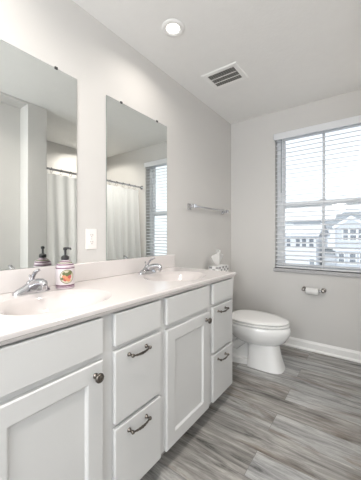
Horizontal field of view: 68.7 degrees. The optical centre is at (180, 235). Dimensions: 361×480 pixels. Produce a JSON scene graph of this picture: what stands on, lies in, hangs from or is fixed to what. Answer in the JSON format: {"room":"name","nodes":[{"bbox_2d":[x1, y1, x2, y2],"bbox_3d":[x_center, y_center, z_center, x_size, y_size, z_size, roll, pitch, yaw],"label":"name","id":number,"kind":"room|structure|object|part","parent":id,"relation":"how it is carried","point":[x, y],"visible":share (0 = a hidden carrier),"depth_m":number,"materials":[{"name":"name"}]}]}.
{"room":"bathroom","nodes":[
{"label":"bathroom","id":0,"kind":"room"},
{"bbox_2d":[0,0,230,271],"bbox_3d":[-0.913,-0.088,1.172,0.150,2.440,5.218,0,0,36],"label":"wall","id":1,"kind":"structure","parent":0,"point":[61,34],"depth_m":1.77,"materials":[{"name":"beige paint"}]},
{"bbox_2d":[0,39,76,269],"bbox_3d":[-0.761,-0.365,1.244,0.011,1.042,0.601,0,0,36],"label":"wall mirror","id":2,"kind":"object","parent":1,"relation":"attached to","point":[38,100],"visible":1,"depth_m":1.31,"materials":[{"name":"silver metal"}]},
{"bbox_2d":[0,254,174,293],"bbox_3d":[-0.515,0.209,1.573,0.020,0.103,1.564,0,0,36],"label":"backsplash","id":3,"kind":"structure","parent":1,"relation":"attached to","point":[12,280],"depth_m":1.54,"materials":[{"name":"stone"}]},
{"bbox_2d":[86,229,96,248],"bbox_3d":[-0.527,0.021,1.566,0.008,0.120,0.074,0,0,36],"label":"electrical outlet","id":4,"kind":"object","parent":1,"relation":"attached to","point":[91,234],"visible":1,"depth_m":1.56,"materials":[{"name":"white plastic"}]},
{"bbox_2d":[106,95,166,259],"bbox_3d":[-0.286,-0.365,1.894,0.011,1.042,0.598,0,0,36],"label":"wall mirror","id":5,"kind":"object","parent":1,"relation":"attached to","point":[136,143],"visible":1,"depth_m":1.84,"materials":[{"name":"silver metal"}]},
{"bbox_2d":[187,203,228,213],"bbox_3d":[0.300,-0.263,2.646,0.072,0.052,0.712,0,0,36],"label":"towel bar","id":6,"kind":"object","parent":1,"relation":"attached to","point":[189,206],"visible":1,"depth_m":2.50,"materials":[{"name":"silver metal"}]},
{"bbox_2d":[72,0,360,123],"bbox_3d":[0.420,-1.358,0.200,3.450,0.100,5.218,0,0,36],"label":"ceiling","id":7,"kind":"structure","parent":0,"point":[292,53],"depth_m":1.82,"materials":[{"name":"white paint"}]},
{"bbox_2d":[162,19,183,36],"bbox_3d":[-0.047,-1.303,1.666,0.144,0.010,0.144,0,0,36],"label":"recessed light","id":8,"kind":"object","parent":7,"relation":"in","point":[170,27],"visible":1,"depth_m":1.66,"materials":[{"name":"white paint"}]},
{"bbox_2d":[201,62,248,89],"bbox_3d":[0.367,-1.303,2.177,0.308,0.009,0.250,0,0,36],"label":"ceiling vent","id":9,"kind":"object","parent":7,"relation":"in","point":[229,74],"visible":1,"depth_m":2.16,"materials":[{"name":"white paint"}]},
{"bbox_2d":[140,345,360,479],"bbox_3d":[0.420,1.182,0.200,3.450,0.100,5.218,0,0,36],"label":"floor","id":10,"kind":"structure","parent":0,"point":[302,422],"depth_m":1.54,"materials":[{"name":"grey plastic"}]},
{"bbox_2d":[0,277,231,479],"bbox_3d":[-0.282,0.712,1.404,0.593,0.840,1.535,0,0,36],"label":"vanity cabinet","id":11,"kind":"object","parent":10,"relation":"on","point":[104,397],"visible":1,"depth_m":1.01,"materials":[{"name":"white paint"}]},
{"bbox_3d":[-0.399,0.740,0.815,0.020,0.576,0.377,0,0,36],"label":"door","id":12,"kind":"part","parent":11,"relation":"part of","materials":[{"name":"white paint"}]},
{"bbox_3d":[-0.287,0.496,0.924,0.034,0.034,0.034,0,0,36],"label":"knob","id":13,"kind":"part","parent":11,"relation":"part of","materials":[{"name":"grey metal"}]},
{"bbox_2d":[0,254,235,345],"bbox_3d":[-0.294,0.259,1.412,0.566,0.203,1.564,0,0,36],"label":"countertop","id":14,"kind":"structure","parent":11,"relation":"on","point":[101,288],"depth_m":1.23,"materials":[{"name":"stone"}]},
{"bbox_2d":[12,269,49,295],"bbox_3d":[-0.637,0.205,1.177,0.154,0.112,0.160,0,0,36],"label":"faucet","id":15,"kind":"object","parent":14,"relation":"on","point":[33,285],"visible":1,"depth_m":1.17,"materials":[{"name":"silver metal"}]},
{"bbox_3d":[-0.677,0.237,1.206,0.052,0.046,0.160,0,0,36],"label":"deck plate","id":16,"kind":"part","parent":15,"relation":"part of","materials":[{"name":"silver metal"}]},
{"bbox_3d":[-0.654,0.179,1.189,0.075,0.060,0.024,0,0,36],"label":"lever","id":17,"kind":"part","parent":15,"relation":"part of","materials":[{"name":"silver metal"}]},
{"bbox_3d":[-0.628,0.220,1.170,0.133,0.063,0.048,0,0,36],"label":"spout","id":18,"kind":"part","parent":15,"relation":"part of","materials":[{"name":"silver metal"}]},
{"bbox_2d":[0,289,111,314],"bbox_3d":[-0.494,0.310,1.072,0.370,0.100,0.450,0,0,36],"label":"basin","id":19,"kind":"object","parent":14,"relation":"in","point":[58,301],"depth_m":1.17,"materials":[{"name":"white ceramic"}]},
{"bbox_2d":[55,247,74,288],"bbox_3d":[-0.571,0.159,1.311,0.089,0.202,0.087,0,0,36],"label":"soap dispenser","id":20,"kind":"object","parent":14,"relation":"on","point":[65,269],"visible":1,"depth_m":1.28,"materials":[{"name":"white plastic"}]},
{"bbox_2d":[55,260,74,288],"bbox_3d":[-0.571,0.187,1.311,0.089,0.146,0.087,0,0,36],"label":"bottle","id":21,"kind":"object","parent":20,"relation":"attached to","point":[65,269],"depth_m":1.28,"materials":[{"name":"white plastic"}]},
{"bbox_2d":[139,257,161,274],"bbox_3d":[-0.186,0.205,1.794,0.154,0.112,0.160,0,0,36],"label":"faucet","id":22,"kind":"object","parent":14,"relation":"on","point":[147,269],"visible":0.99,"depth_m":1.78,"materials":[{"name":"silver metal"}]},
{"bbox_3d":[-0.227,0.237,1.824,0.052,0.046,0.160,0,0,36],"label":"deck plate","id":23,"kind":"part","parent":22,"relation":"part of","materials":[{"name":"silver metal"}]},
{"bbox_3d":[-0.178,0.220,1.788,0.133,0.063,0.048,0,0,36],"label":"spout","id":24,"kind":"part","parent":22,"relation":"part of","materials":[{"name":"silver metal"}]},
{"bbox_2d":[144,271,205,280],"bbox_3d":[-0.031,0.310,1.706,0.370,0.100,0.450,0,0,36],"label":"basin","id":25,"kind":"object","parent":14,"relation":"in","point":[163,275],"depth_m":1.84,"materials":[{"name":"white ceramic"}]},
{"bbox_2d":[209,250,227,270],"bbox_3d":[0.373,0.257,2.617,0.111,0.237,0.232,0,0,36],"label":"tissue box","id":26,"kind":"object","parent":14,"relation":"on","point":[216,258],"visible":0.88,"depth_m":2.57,"materials":[{"name":"paper"}]},
{"bbox_3d":[-0.177,0.887,1.120,0.020,0.287,0.270,0,0,36],"label":"drawer","id":27,"kind":"part","parent":11,"relation":"part of","materials":[{"name":"white paint"}]},
{"bbox_3d":[-0.177,0.585,1.120,0.020,0.279,0.270,0,0,36],"label":"drawer","id":28,"kind":"part","parent":11,"relation":"part of","materials":[{"name":"white paint"}]},
{"bbox_3d":[-0.164,0.782,1.091,0.034,0.019,0.116,0,0,36],"label":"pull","id":29,"kind":"part","parent":11,"relation":"part of","materials":[{"name":"grey metal"}]},
{"bbox_3d":[-0.164,0.479,1.091,0.034,0.019,0.116,0,0,36],"label":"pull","id":30,"kind":"part","parent":11,"relation":"part of","materials":[{"name":"grey metal"}]},
{"bbox_3d":[0.046,0.743,1.425,0.020,0.578,0.400,0,0,36],"label":"door","id":31,"kind":"part","parent":11,"relation":"part of","materials":[{"name":"white paint"}]},
{"bbox_3d":[0.274,0.887,1.738,0.020,0.287,0.275,0,0,36],"label":"drawer","id":32,"kind":"part","parent":11,"relation":"part of","materials":[{"name":"white paint"}]},
{"bbox_3d":[0.274,0.585,1.738,0.020,0.279,0.275,0,0,36],"label":"drawer","id":33,"kind":"part","parent":11,"relation":"part of","materials":[{"name":"white paint"}]},
{"bbox_3d":[0.279,0.782,1.699,0.034,0.019,0.116,0,0,36],"label":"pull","id":34,"kind":"part","parent":11,"relation":"part of","materials":[{"name":"grey metal"}]},
{"bbox_3d":[0.279,0.479,1.699,0.034,0.019,0.116,0,0,36],"label":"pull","id":35,"kind":"part","parent":11,"relation":"part of","materials":[{"name":"grey metal"}]},
{"bbox_2d":[229,271,290,373],"bbox_3d":[0.590,0.754,2.417,0.794,0.757,0.462,0,0,36],"label":"toilet","id":36,"kind":"object","parent":10,"relation":"on","point":[257,336],"visible":0.65,"depth_m":2.22,"materials":[{"name":"white ceramic"}]},
{"bbox_3d":[0.351,0.589,2.591,0.190,0.363,0.440,0,0,36],"label":"tank","id":37,"kind":"part","parent":36,"relation":"part of","materials":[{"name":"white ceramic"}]},
{"bbox_3d":[0.694,0.727,2.341,0.508,0.026,0.374,0,0,36],"label":"lid","id":38,"kind":"part","parent":36,"relation":"part of","materials":[{"name":"white plastic"}]},
{"bbox_3d":[0.694,0.755,2.341,0.513,0.018,0.374,0,0,36],"label":"seat","id":39,"kind":"part","parent":36,"relation":"part of","materials":[{"name":"white plastic"}]},
{"bbox_3d":[0.679,0.855,2.351,0.572,0.174,0.368,0,0,36],"label":"bowl","id":40,"kind":"part","parent":36,"relation":"part of","materials":[{"name":"white ceramic"}]},
{"bbox_2d":[231,89,360,351],"bbox_3d":[1.628,-0.088,2.449,2.450,2.440,0.160,0,0,36],"label":"wall","id":41,"kind":"structure","parent":0,"point":[332,317],"depth_m":2.83,"materials":[{"name":"beige paint"}]},
{"bbox_2d":[302,286,325,292],"bbox_3d":[1.285,0.527,2.555,0.214,0.044,0.074,0,0,36],"label":"toilet paper holder","id":42,"kind":"object","parent":41,"relation":"attached to","point":[323,290],"visible":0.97,"depth_m":2.53,"materials":[{"name":"silver metal"}]},
{"bbox_2d":[306,287,318,294],"bbox_3d":[1.267,0.536,2.539,0.110,0.064,0.064,0,0,36],"label":"toilet paper roll","id":43,"kind":"object","parent":42,"relation":"on","point":[313,291],"visible":0.98,"depth_m":2.52,"materials":[{"name":"white paper"}]},
{"bbox_2d":[273,267,360,277],"bbox_3d":[1.379,0.360,2.579,0.901,0.036,0.117,0,0,36],"label":"trim","id":44,"kind":"structure","parent":41,"relation":"attached to","point":[279,269],"depth_m":2.55,"materials":[{"name":"white paint"}]},
{"bbox_2d":[277,124,360,269],"bbox_3d":[1.423,-0.360,2.640,0.877,1.405,0.066,0,0,36],"label":"window","id":45,"kind":"structure","parent":41,"relation":"in","point":[279,193],"depth_m":2.84,"materials":[{"name":"plastic"}]},
{"bbox_2d":[274,115,360,272],"bbox_3d":[1.366,-0.366,2.562,0.893,1.405,0.081,0,0,36],"label":"window blind","id":46,"kind":"object","parent":45,"relation":"attached to","point":[355,120],"visible":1,"depth_m":2.56,"materials":[{"name":"plastic"}]},
{"bbox_3d":[1.374,0.327,2.573,0.867,0.018,0.052,0,0,36],"label":"rail","id":47,"kind":"part","parent":46,"relation":"part of","materials":[{"name":"white plastic"}]},
{"bbox_3d":[1.390,-0.350,2.561,0.002,1.345,0.054,0,0,36],"label":"ladder cord","id":48,"kind":"part","parent":46,"relation":"part of","materials":[{"name":"white fabric"}]},
{"bbox_3d":[1.417,-0.012,2.632,0.801,0.681,0.024,0,0,36],"label":"sash","id":49,"kind":"part","parent":45,"relation":"part of","materials":[{"name":"plastic"}]},
{"bbox_3d":[1.432,-0.670,2.653,0.801,0.754,0.024,0,0,36],"label":"sash","id":50,"kind":"part","parent":45,"relation":"part of","materials":[{"name":"plastic"}]},
{"bbox_2d":[282,337,360,362],"bbox_3d":[1.198,1.086,2.649,1.520,0.092,0.024,0,0,36],"label":"baseboard","id":51,"kind":"structure","parent":41,"relation":"attached to","point":[347,354],"depth_m":2.52,"materials":[{"name":"white paint"}]},
{"label":"outside","id":52,"kind":"structure","parent":0,"visible":0},
{"bbox_3d":[21.139,4.632,43.995,75.000,0.200,84.000,0,0,36],"label":"ground","id":53,"kind":"structure","parent":52,"visible":0},
{"bbox_2d":[285,221,329,264],"bbox_3d":[13.241,1.357,35.460,10.900,6.350,9.900,0,0,36],"label":"house","id":54,"kind":"structure","parent":53,"relation":"on","point":[295,222],"depth_m":30.16,"materials":[{"name":"white"}]},
{"bbox_3d":[14.420,0.882,29.085,0.420,1.000,0.050,0,0,36],"label":"pane","id":55,"kind":"part","parent":54,"relation":"part of","materials":[{"name":"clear glass"}]},
{"bbox_2d":[285,219,334,246],"bbox_3d":[28.953,0.532,58.099,13.800,8.000,8.800,0,0,36],"label":"house","id":56,"kind":"structure","parent":53,"relation":"on","point":[327,221],"depth_m":52.74,"materials":[{"name":"white"}]},
{"bbox_2d":[321,248,334,265],"bbox_3d":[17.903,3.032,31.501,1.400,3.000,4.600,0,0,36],"label":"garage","id":57,"kind":"structure","parent":53,"relation":"on","point":[326,250],"depth_m":29.82,"materials":[{"name":"white"}]},
{"bbox_2d":[332,211,360,266],"bbox_3d":[22.168,0.857,29.627,8.000,7.350,10.600,0,0,36],"label":"house","id":58,"kind":"structure","parent":53,"relation":"on","point":[337,216],"depth_m":27.14,"materials":[{"name":"white"}]},
{"bbox_3d":[16.997,-0.068,27.205,0.400,1.100,0.050,0,0,36],"label":"pane","id":59,"kind":"part","parent":58,"relation":"part of","materials":[{"name":"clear glass"}]},
{"bbox_3d":[17.482,2.382,26.851,0.500,1.000,0.050,0,0,36],"label":"pane","id":60,"kind":"part","parent":58,"relation":"part of","materials":[{"name":"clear glass"}]},
{"bbox_3d":[17.522,-0.068,26.821,0.500,1.100,0.050,0,0,36],"label":"pane","id":61,"kind":"part","parent":58,"relation":"part of","materials":[{"name":"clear glass"}]}
]}

